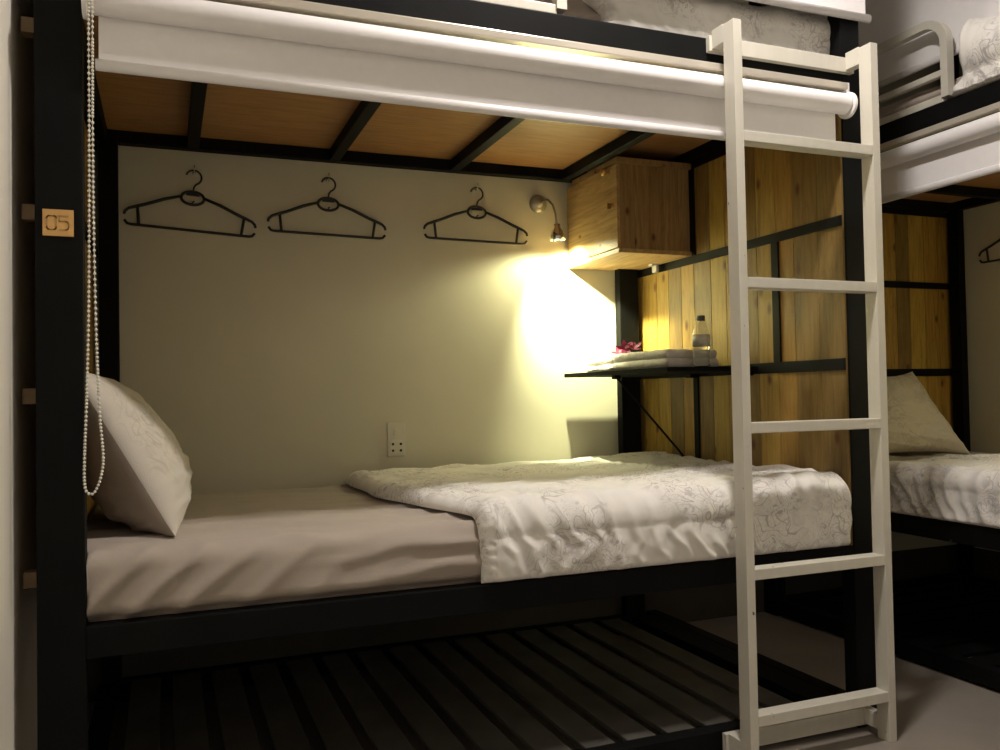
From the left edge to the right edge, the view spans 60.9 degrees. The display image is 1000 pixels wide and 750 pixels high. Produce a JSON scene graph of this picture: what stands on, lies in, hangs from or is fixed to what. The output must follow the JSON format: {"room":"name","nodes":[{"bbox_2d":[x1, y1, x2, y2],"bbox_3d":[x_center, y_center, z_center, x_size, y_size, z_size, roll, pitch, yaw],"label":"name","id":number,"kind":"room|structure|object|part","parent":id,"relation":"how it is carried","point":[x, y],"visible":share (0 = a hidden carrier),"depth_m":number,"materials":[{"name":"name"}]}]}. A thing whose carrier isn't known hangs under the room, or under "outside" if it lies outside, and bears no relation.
{"room":"dormitory","nodes":[
{"label":"dormitory","id":0,"kind":"room"},
{"bbox_2d":[0,0,36,749],"bbox_3d":[-0.844,-0.396,1.195,0.120,2.830,3.375,-1,-1,-21],"label":"wall","id":1,"kind":"structure","parent":0,"point":[18,605],"depth_m":1.75,"materials":[{"name":"paint"}]},
{"bbox_2d":[93,0,956,550],"bbox_3d":[0.394,-0.363,3.552,4.150,2.830,0.105,-1,-1,-21],"label":"wall","id":2,"kind":"structure","parent":0,"point":[272,360],"depth_m":3.12,"materials":[{"name":"paint"}]},
{"bbox_2d":[387,422,404,456],"bbox_3d":[-0.386,0.240,3.164,0.068,0.127,0.012,-1,-1,-21],"label":"wall socket","id":3,"kind":"object","parent":2,"relation":"attached to","point":[395,431],"visible":1,"depth_m":3.16,"materials":[{"name":"plastic"}]},
{"bbox_2d":[394,429,398,435],"bbox_3d":[-0.385,0.213,3.161,0.018,0.024,0.004,0,-1,-21],"label":"switch","id":4,"kind":"object","parent":3,"relation":"attached to","point":[396,431],"depth_m":3.16,"materials":[{"name":"plastic"}]},
{"bbox_2d":[88,544,957,702],"bbox_3d":[0.439,0.950,3.466,3.910,0.200,0.012,-1,-1,-21],"label":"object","id":5,"kind":"structure","parent":2,"relation":"attached to","point":[715,601],"depth_m":3.28,"materials":[{"name":"black metal"}]},
{"bbox_2d":[529,195,564,240],"bbox_3d":[0.188,-0.620,3.324,0.080,0.211,0.182,-1,-1,-21],"label":"reading lamp","id":6,"kind":"object","parent":2,"relation":"attached to","point":[537,203],"visible":1,"depth_m":3.34,"materials":[{"name":"metal"}]},
{"bbox_2d":[88,601,999,749],"bbox_3d":[1.057,1.042,1.899,3.910,0.080,3.375,-1,-1,-21],"label":"floor","id":7,"kind":"structure","parent":0,"point":[936,709],"depth_m":2.67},
{"bbox_2d":[21,0,876,749],"bbox_3d":[-0.160,-0.355,2.643,2.190,2.790,1.170,-1,-1,-21],"label":"bunk bed","id":8,"kind":"object","parent":7,"relation":"on","point":[804,211],"visible":0.7,"depth_m":2.53,"materials":[{"name":"black metal"}]},
{"bbox_2d":[42,209,73,236],"bbox_3d":[-0.895,-0.308,1.721,0.056,0.054,0.005,-1,-1,-21],"label":"number plaque","id":9,"kind":"object","parent":8,"relation":"attached to","point":[55,222],"visible":1,"depth_m":1.72,"materials":[{"name":"brown wood"}]},
{"bbox_3d":[-0.904,-0.362,1.748,0.088,2.790,0.050,0,-1,-21],"label":"post","id":10,"kind":"part","parent":8,"relation":"part of","materials":[{"name":"black metal"}]},
{"bbox_3d":[-1.136,-0.127,2.273,0.015,1.308,1.104,0,-1,-21],"label":"board panel","id":11,"kind":"part","parent":8,"relation":"part of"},
{"bbox_3d":[-1.122,-0.836,2.279,0.056,0.106,1.068,0,-1,-21],"label":"rail","id":12,"kind":"part","parent":8,"relation":"part of","materials":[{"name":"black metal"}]},
{"bbox_3d":[-1.069,1.007,2.243,0.050,0.058,1.070,0,-1,-21],"label":"platform rail","id":13,"kind":"part","parent":8,"relation":"part of","materials":[{"name":"black metal"}]},
{"bbox_3d":[-1.286,-0.331,2.796,0.059,2.790,0.041,0,-1,-21],"label":"post","id":14,"kind":"part","parent":8,"relation":"part of","materials":[{"name":"black metal"}]},
{"bbox_3d":[-0.966,-0.829,2.337,0.271,0.012,1.071,0,-1,-21],"label":"plywood panel","id":15,"kind":"part","parent":8,"relation":"part of","materials":[{"name":"brown wood"}]},
{"bbox_3d":[-0.616,-0.832,2.475,0.478,0.012,1.071,0,-1,-21],"label":"plywood panel","id":16,"kind":"part","parent":8,"relation":"part of","materials":[{"name":"brown wood"}]},
{"bbox_2d":[86,484,481,622],"bbox_3d":[-0.151,0.457,2.592,2.004,0.191,1.116,-1,-1,-21],"label":"mattress","id":17,"kind":"object","parent":8,"relation":"on","point":[258,547],"visible":0.35,"depth_m":1.94,"materials":[{"name":"white fabric"}]},
{"bbox_2d":[86,373,192,535],"bbox_3d":[-0.948,0.187,2.192,0.301,0.384,0.696,-1,-1,-21],"label":"pillow","id":18,"kind":"object","parent":17,"relation":"on","point":[145,485],"visible":0.78,"depth_m":1.91,"materials":[{"name":"white fabric"}]},
{"bbox_2d":[343,451,851,583],"bbox_3d":[0.230,0.400,2.718,1.260,0.224,1.143,-1,-1,-21],"label":"duvet","id":19,"kind":"object","parent":17,"relation":"on","point":[534,519],"visible":0.98,"depth_m":2.26,"materials":[{"name":"white fabric"}]},
{"bbox_3d":[-0.397,-0.794,3.160,1.871,0.042,0.041,0,-1,-21],"label":"rail","id":20,"kind":"part","parent":8,"relation":"part of","materials":[{"name":"black metal"}]},
{"bbox_3d":[-0.364,1.015,3.118,1.871,0.058,0.041,0,-1,-21],"label":"platform rail","id":21,"kind":"part","parent":8,"relation":"part of","materials":[{"name":"black metal"}]},
{"bbox_3d":[-0.181,-0.835,2.647,0.453,0.012,1.071,0,-1,-21],"label":"plywood panel","id":22,"kind":"part","parent":8,"relation":"part of","materials":[{"name":"brown wood"}]},
{"bbox_2d":[81,0,857,495],"bbox_3d":[0.087,-0.302,2.076,1.995,1.065,0.077,-1,-1,-21],"label":"roller blind","id":23,"kind":"object","parent":8,"relation":"attached to","point":[293,46],"visible":1,"depth_m":1.99,"materials":[{"name":"white fabric"}]},
{"bbox_3d":[-0.808,-0.267,1.685,0.040,1.009,0.006,0,-1,-21],"label":"bead chain","id":24,"kind":"part","parent":23,"relation":"part of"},
{"bbox_3d":[-0.808,-0.266,1.685,0.036,1.004,0.001,0,-1,-21],"label":"cord","id":25,"kind":"part","parent":23,"relation":"part of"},
{"bbox_2d":[98,16,835,140],"bbox_3d":[0.071,-0.711,2.101,1.928,0.133,0.001,0,-1,-21],"label":"shade","id":26,"kind":"object","parent":23,"relation":"hanging from","point":[126,46],"depth_m":1.99,"materials":[{"name":"fabric"}]},
{"bbox_3d":[0.076,-0.824,2.100,1.978,0.020,0.033,0,-1,-21],"label":"head rail","id":27,"kind":"part","parent":23,"relation":"part of","materials":[{"name":"beige metal"}]},
{"bbox_3d":[0.084,0.536,2.107,2.000,0.065,0.045,0,-1,-21],"label":"rail","id":28,"kind":"part","parent":8,"relation":"part of","materials":[{"name":"black metal"}]},
{"bbox_3d":[0.250,-0.839,2.816,0.468,0.012,1.071,0,-1,-21],"label":"plywood panel","id":29,"kind":"part","parent":8,"relation":"part of","materials":[{"name":"brown wood"}]},
{"bbox_3d":[-0.353,-1.069,1.979,1.108,0.285,0.030,0,-1,-21],"label":"guard rail","id":30,"kind":"part","parent":8,"relation":"part of","materials":[{"name":"metal"}]},
{"bbox_2d":[533,0,600,20],"bbox_3d":[-0.190,-0.944,2.661,2.004,0.161,1.037,-1,-1,-21],"label":"mattress","id":31,"kind":"object","parent":8,"relation":"on","point":[575,8],"visible":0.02,"depth_m":2.27,"materials":[{"name":"white fabric"}]},
{"bbox_2d":[582,0,829,54],"bbox_3d":[0.436,-0.993,2.880,0.857,0.174,1.071,-1,-1,-21],"label":"duvet","id":32,"kind":"object","parent":31,"relation":"on","point":[768,25],"visible":0.32,"depth_m":2.38,"materials":[{"name":"white fabric"}]},
{"bbox_3d":[0.059,-0.861,2.139,2.000,0.106,0.045,0,-1,-21],"label":"rail","id":33,"kind":"part","parent":8,"relation":"part of","materials":[{"name":"black metal"}]},
{"bbox_2d":[567,156,691,272],"bbox_3d":[0.479,-0.594,3.308,0.349,0.381,0.417,-1,-1,-21],"label":"upper cabinet","id":34,"kind":"object","parent":8,"relation":"attached to","point":[623,212],"visible":1,"depth_m":3.15,"materials":[{"name":"brown wood"}]},
{"bbox_3d":[0.354,-0.608,3.262,0.013,0.304,0.405,0,-1,-21],"label":"door","id":35,"kind":"part","parent":34,"relation":"part of","materials":[{"name":"brown wood"}]},
{"bbox_3d":[0.384,-0.744,3.116,0.035,0.031,0.031,0,-1,-21],"label":"knob","id":36,"kind":"part","parent":34,"relation":"part of","materials":[{"name":"gold metal"}]},
{"bbox_3d":[0.497,-0.445,3.311,0.315,0.015,0.417,0,-1,-21],"label":"panel","id":37,"kind":"part","parent":34,"relation":"part of","materials":[{"name":"brown wood"}]},
{"bbox_3d":[0.501,-0.775,3.293,0.314,0.020,0.363,0,-1,-21],"label":"panel","id":38,"kind":"part","parent":34,"relation":"part of","materials":[{"name":"brown wood"}]},
{"bbox_3d":[0.570,-0.614,3.142,0.300,0.310,0.015,0,-1,-21],"label":"panel","id":39,"kind":"part","parent":34,"relation":"part of","materials":[{"name":"brown wood"}]},
{"bbox_3d":[0.523,-0.347,3.508,0.087,2.790,0.041,0,-1,-21],"label":"post","id":40,"kind":"part","parent":8,"relation":"part of","materials":[{"name":"black metal"}]},
{"bbox_3d":[0.614,-0.842,2.959,0.311,0.012,1.071,0,-1,-21],"label":"plywood panel","id":41,"kind":"part","parent":8,"relation":"part of","materials":[{"name":"brown wood"}]},
{"bbox_3d":[0.092,0.983,2.096,2.000,0.058,0.045,0,-1,-21],"label":"platform rail","id":42,"kind":"part","parent":8,"relation":"part of","materials":[{"name":"black metal"}]},
{"bbox_2d":[564,366,757,456],"bbox_3d":[0.559,0.155,3.098,0.351,0.343,0.750,-1,-1,-21],"label":"shelf","id":43,"kind":"object","parent":8,"relation":"attached to","point":[689,372],"visible":0.91,"depth_m":3.00,"materials":[{"name":"black metal"}]},
{"bbox_2d":[587,356,615,371],"bbox_3d":[0.452,-0.039,3.326,0.155,0.063,0.212,-1,-1,-21],"label":"folded towel","id":44,"kind":"object","parent":43,"relation":"on","point":[605,363],"visible":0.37,"depth_m":3.29,"materials":[{"name":"fabric"}]},
{"bbox_2d":[613,349,718,369],"bbox_3d":[0.585,-0.051,3.045,0.218,0.069,0.380,-1,-1,-21],"label":"folded towel","id":45,"kind":"object","parent":43,"relation":"on","point":[665,357],"visible":0.8,"depth_m":2.90,"materials":[{"name":"fabric"}]},
{"bbox_2d":[610,348,621,354],"bbox_3d":[0.446,-0.093,3.208,0.062,0.043,0.037,-2,-2,28],"label":"flower","id":46,"kind":"object","parent":45,"relation":"on","point":[618,351],"visible":0.55,"depth_m":3.22,"materials":[{"name":"pink plant"}]},
{"bbox_2d":[615,340,631,352],"bbox_3d":[0.460,-0.104,3.147,0.064,0.052,0.029,-1,-1,2],"label":"flower","id":47,"kind":"object","parent":45,"relation":"on","point":[623,348],"visible":0.91,"depth_m":3.15,"materials":[{"name":"pink plant"}]},
{"bbox_2d":[626,342,641,349],"bbox_3d":[0.497,-0.108,3.111,0.050,0.031,0.050,0,-2,-39],"label":"flower","id":48,"kind":"object","parent":45,"relation":"on","point":[634,346],"visible":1,"depth_m":3.12,"materials":[{"name":"pink plant"}]},
{"bbox_2d":[692,315,709,366],"bbox_3d":[0.670,-0.112,2.829,0.059,0.171,0.059,-1,-1,-21],"label":"water bottle","id":49,"kind":"object","parent":43,"relation":"on","point":[700,335],"visible":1,"depth_m":2.81,"materials":[{"name":"clear plastic"}]},
{"bbox_3d":[0.773,-0.853,3.022,0.025,0.106,1.073,0,-1,-21],"label":"rail","id":50,"kind":"part","parent":8,"relation":"part of","materials":[{"name":"black metal"}]},
{"bbox_3d":[0.794,-0.144,3.007,0.008,1.308,1.153,0,-1,-21],"label":"board panel","id":51,"kind":"part","parent":8,"relation":"part of","materials":[{"name":"brown wood"}]},
{"bbox_3d":[0.831,0.991,3.018,0.050,0.058,1.120,0,-1,-21],"label":"platform rail","id":52,"kind":"part","parent":8,"relation":"part of","materials":[{"name":"black metal"}]},
{"bbox_2d":[706,18,896,749],"bbox_3d":[0.831,0.040,2.331,0.502,1.950,0.111,-1,-1,-21],"label":"ladder","id":53,"kind":"object","parent":8,"relation":"attached to","point":[774,724],"visible":1,"depth_m":2.30,"materials":[{"name":"metal"}]},
{"bbox_3d":[0.628,0.043,2.215,0.026,1.946,0.044,0,-1,-21],"label":"rail","id":54,"kind":"part","parent":53,"relation":"part of","materials":[{"name":"metal"}]},
{"bbox_3d":[1.059,0.040,2.385,0.026,1.946,0.044,0,-1,-21],"label":"rail","id":55,"kind":"part","parent":53,"relation":"part of","materials":[{"name":"metal"}]},
{"bbox_2d":[746,0,871,22],"bbox_3d":[0.117,-1.394,2.122,2.097,0.724,0.075,-1,-1,-21],"label":"roller blind","id":56,"kind":"object","parent":8,"relation":"attached to","point":[854,10],"visible":1,"depth_m":2.46,"materials":[{"name":"white fabric"}]},
{"bbox_2d":[795,0,864,13],"bbox_3d":[0.114,-1.372,2.138,2.061,0.656,0.001,0,-1,-21],"label":"shade","id":57,"kind":"object","parent":56,"relation":"hanging from","point":[812,6],"depth_m":2.46,"materials":[{"name":"fabric"}]},
{"bbox_3d":[1.031,-0.379,2.510,0.072,2.790,0.050,0,-1,-21],"label":"post","id":58,"kind":"part","parent":8,"relation":"part of","materials":[{"name":"black metal"}]},
{"bbox_2d":[749,1,999,690],"bbox_3d":[2.077,-0.387,2.989,1.170,2.790,2.160,-1,-1,-21],"label":"bunk bed","id":59,"kind":"object","parent":7,"relation":"on","point":[924,254],"visible":0.48,"depth_m":3.80,"materials":[{"name":"black metal"}]},
{"bbox_3d":[1.177,-0.353,3.748,0.050,2.790,0.088,0,-1,-21],"label":"post","id":60,"kind":"part","parent":59,"relation":"part of","materials":[{"name":"black metal"}]},
{"bbox_3d":[1.728,0.996,3.905,1.070,0.058,0.050,0,-1,-21],"label":"platform rail","id":61,"kind":"part","parent":59,"relation":"part of","materials":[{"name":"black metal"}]},
{"bbox_3d":[1.581,0.971,2.744,0.045,0.058,2.000,0,-1,-21],"label":"platform rail","id":62,"kind":"part","parent":59,"relation":"part of","materials":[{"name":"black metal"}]},
{"bbox_3d":[1.345,-1.068,3.286,0.030,0.285,0.923,0,-1,-21],"label":"guard rail","id":63,"kind":"part","parent":59,"relation":"part of","materials":[{"name":"metal"}]},
{"bbox_3d":[1.688,-0.847,3.968,1.068,0.106,0.056,0,-1,-21],"label":"rail","id":64,"kind":"part","parent":59,"relation":"part of","materials":[{"name":"black metal"}]},
{"bbox_3d":[1.711,-0.138,3.978,1.104,1.308,0.015,0,-1,-21],"label":"board panel","id":65,"kind":"part","parent":59,"relation":"part of","materials":[{"name":"brown wood"}]},
{"bbox_2d":[879,76,962,118],"bbox_3d":[2.044,-0.963,3.029,1.083,0.136,2.004,-1,-1,-21],"label":"mattress","id":66,"kind":"object","parent":59,"relation":"on","point":[928,94],"visible":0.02,"depth_m":3.04,"materials":[{"name":"white fabric"}]},
{"bbox_2d":[952,15,999,96],"bbox_3d":[2.163,-1.064,2.587,1.163,0.240,0.965,-1,-1,-21],"label":"duvet","id":67,"kind":"object","parent":66,"relation":"on","point":[979,38],"visible":0.95,"depth_m":2.70,"materials":[{"name":"white fabric"}]},
{"bbox_3d":[1.746,-0.843,3.812,1.071,0.012,0.271,0,-1,-21],"label":"plywood panel","id":68,"kind":"part","parent":59,"relation":"part of","materials":[{"name":"brown wood"}]},
{"bbox_3d":[1.548,-0.872,2.787,0.045,0.106,2.000,0,-1,-21],"label":"rail","id":69,"kind":"part","parent":59,"relation":"part of","materials":[{"name":"black metal"}]},
{"bbox_2d":[880,101,999,203],"bbox_3d":[1.501,-0.738,2.765,0.075,0.211,1.992,-1,-1,-21],"label":"roller blind","id":70,"kind":"object","parent":59,"relation":"attached to","point":[971,150],"visible":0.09,"depth_m":2.84,"materials":[{"name":"white fabric"}]},
{"bbox_3d":[1.510,-0.834,2.770,0.033,0.020,1.978,0,-1,-21],"label":"head rail","id":71,"kind":"part","parent":70,"relation":"part of","materials":[{"name":"beige metal"}]},
{"bbox_2d":[881,132,999,196],"bbox_3d":[1.513,-0.716,2.780,0.001,0.143,1.931,0,-1,-21],"label":"shade","id":72,"kind":"object","parent":70,"relation":"hanging from","point":[979,157],"depth_m":2.84,"materials":[{"name":"fabric"}]},
{"bbox_2d":[889,451,993,460],"bbox_3d":[2.055,0.424,2.990,1.116,0.191,2.006,-1,-1,-21],"label":"mattress","id":73,"kind":"object","parent":59,"relation":"on","point":[910,455],"visible":0.15,"depth_m":3.81,"materials":[{"name":"white fabric"}]},
{"bbox_2d":[887,371,969,453],"bbox_3d":[1.773,0.173,3.800,0.668,0.379,0.239,-1,-1,-21],"label":"pillow","id":74,"kind":"object","parent":73,"relation":"on","point":[915,423],"visible":0.54,"depth_m":3.74,"materials":[{"name":"white fabric"}]},
{"bbox_2d":[889,453,999,528],"bbox_3d":[2.122,0.384,2.771,1.130,0.192,1.420,-1,-1,-21],"label":"duvet","id":75,"kind":"object","parent":73,"relation":"on","point":[959,488],"visible":0.83,"depth_m":2.88,"materials":[{"name":"white fabric"}]},
{"bbox_3d":[1.573,0.525,2.755,0.045,0.065,2.000,0,-1,-21],"label":"rail","id":76,"kind":"part","parent":59,"relation":"part of","materials":[{"name":"black metal"}]},
{"bbox_3d":[2.225,-0.363,4.130,0.041,2.790,0.059,0,-1,-21],"label":"post","id":77,"kind":"part","parent":59,"relation":"part of","materials":[{"name":"black metal"}]},
{"bbox_3d":[1.884,-0.853,3.462,1.071,0.012,0.478,0,-1,-21],"label":"plywood panel","id":78,"kind":"part","parent":59,"relation":"part of","materials":[{"name":"brown wood"}]},
{"bbox_3d":[2.570,-0.846,3.243,0.041,0.042,1.871,0,-1,-21],"label":"rail","id":79,"kind":"part","parent":59,"relation":"part of","materials":[{"name":"black metal"}]},
{"bbox_3d":[2.603,0.963,3.201,0.041,0.058,1.871,0,-1,-21],"label":"platform rail","id":80,"kind":"part","parent":59,"relation":"part of","materials":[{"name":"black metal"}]},
{"bbox_2d":[788,0,999,88],"bbox_3d":[1.558,-1.429,2.831,0.075,0.673,1.963,-1,-1,-21],"label":"wall","id":81,"kind":"structure","parent":0,"point":[890,18],"depth_m":3.06,"materials":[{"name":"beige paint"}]},
{"bbox_2d":[958,54,999,551],"bbox_3d":[2.906,-0.429,2.671,0.120,2.830,3.375,-1,-1,-21],"label":"wall","id":82,"kind":"structure","parent":0,"point":[981,223],"depth_m":4.05,"materials":[{"name":"paint"}]},
{"bbox_2d":[974,547,999,580],"bbox_3d":[2.870,0.886,2.609,0.012,0.200,3.361,-1,-1,-21],"label":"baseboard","id":83,"kind":"structure","parent":82,"relation":"attached to","point":[986,562],"depth_m":4.02,"materials":[{"name":"black"}]},
{"bbox_3d":[2.358,-0.748,3.849,0.032,0.026,0.012,-1,-1,-21],"label":"wall hook","id":84,"kind":"object","parent":82,"relation":"attached to","visible":0},
{"bbox_2d":[978,239,999,262],"bbox_3d":[2.356,-0.641,3.845,0.012,0.216,0.433,-1,-1,-21],"label":"hanger","id":85,"kind":"object","parent":84,"relation":"hanging from","point":[998,240],"visible":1,"depth_m":4.00,"materials":[{"name":"black plastic"}]},
{"bbox_3d":[-1.051,-0.704,2.920,0.012,0.026,0.032,-1,-1,-21],"label":"wall hook","id":86,"kind":"object","parent":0,"visible":0},
{"bbox_2d":[123,169,256,237],"bbox_3d":[-1.057,-0.592,2.910,0.432,0.227,0.012,-1,-1,-21],"label":"hanger","id":87,"kind":"object","parent":86,"relation":"hanging from","point":[188,192],"visible":1,"depth_m":2.91,"materials":[{"name":"black plastic"}]},
{"bbox_3d":[-0.624,-0.718,3.088,0.012,0.026,0.032,-1,-1,-21],"label":"wall hook","id":88,"kind":"object","parent":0,"visible":0},
{"bbox_2d":[267,177,385,239],"bbox_3d":[-0.623,-0.611,3.081,0.433,0.216,0.012,1,-2,-21],"label":"hanger","id":89,"kind":"object","parent":88,"relation":"hanging from","point":[323,199],"visible":1,"depth_m":3.08,"materials":[{"name":"black plastic"}]},
{"bbox_3d":[-0.092,-0.729,3.298,0.012,0.026,0.032,-1,-1,-21],"label":"wall hook","id":90,"kind":"object","parent":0,"visible":0},
{"bbox_2d":[423,187,527,244],"bbox_3d":[-0.090,-0.622,3.291,0.433,0.216,0.012,0,-2,-21],"label":"hanger","id":91,"kind":"object","parent":90,"relation":"hanging from","point":[474,207],"visible":1,"depth_m":3.29,"materials":[{"name":"black plastic"}]}
]}

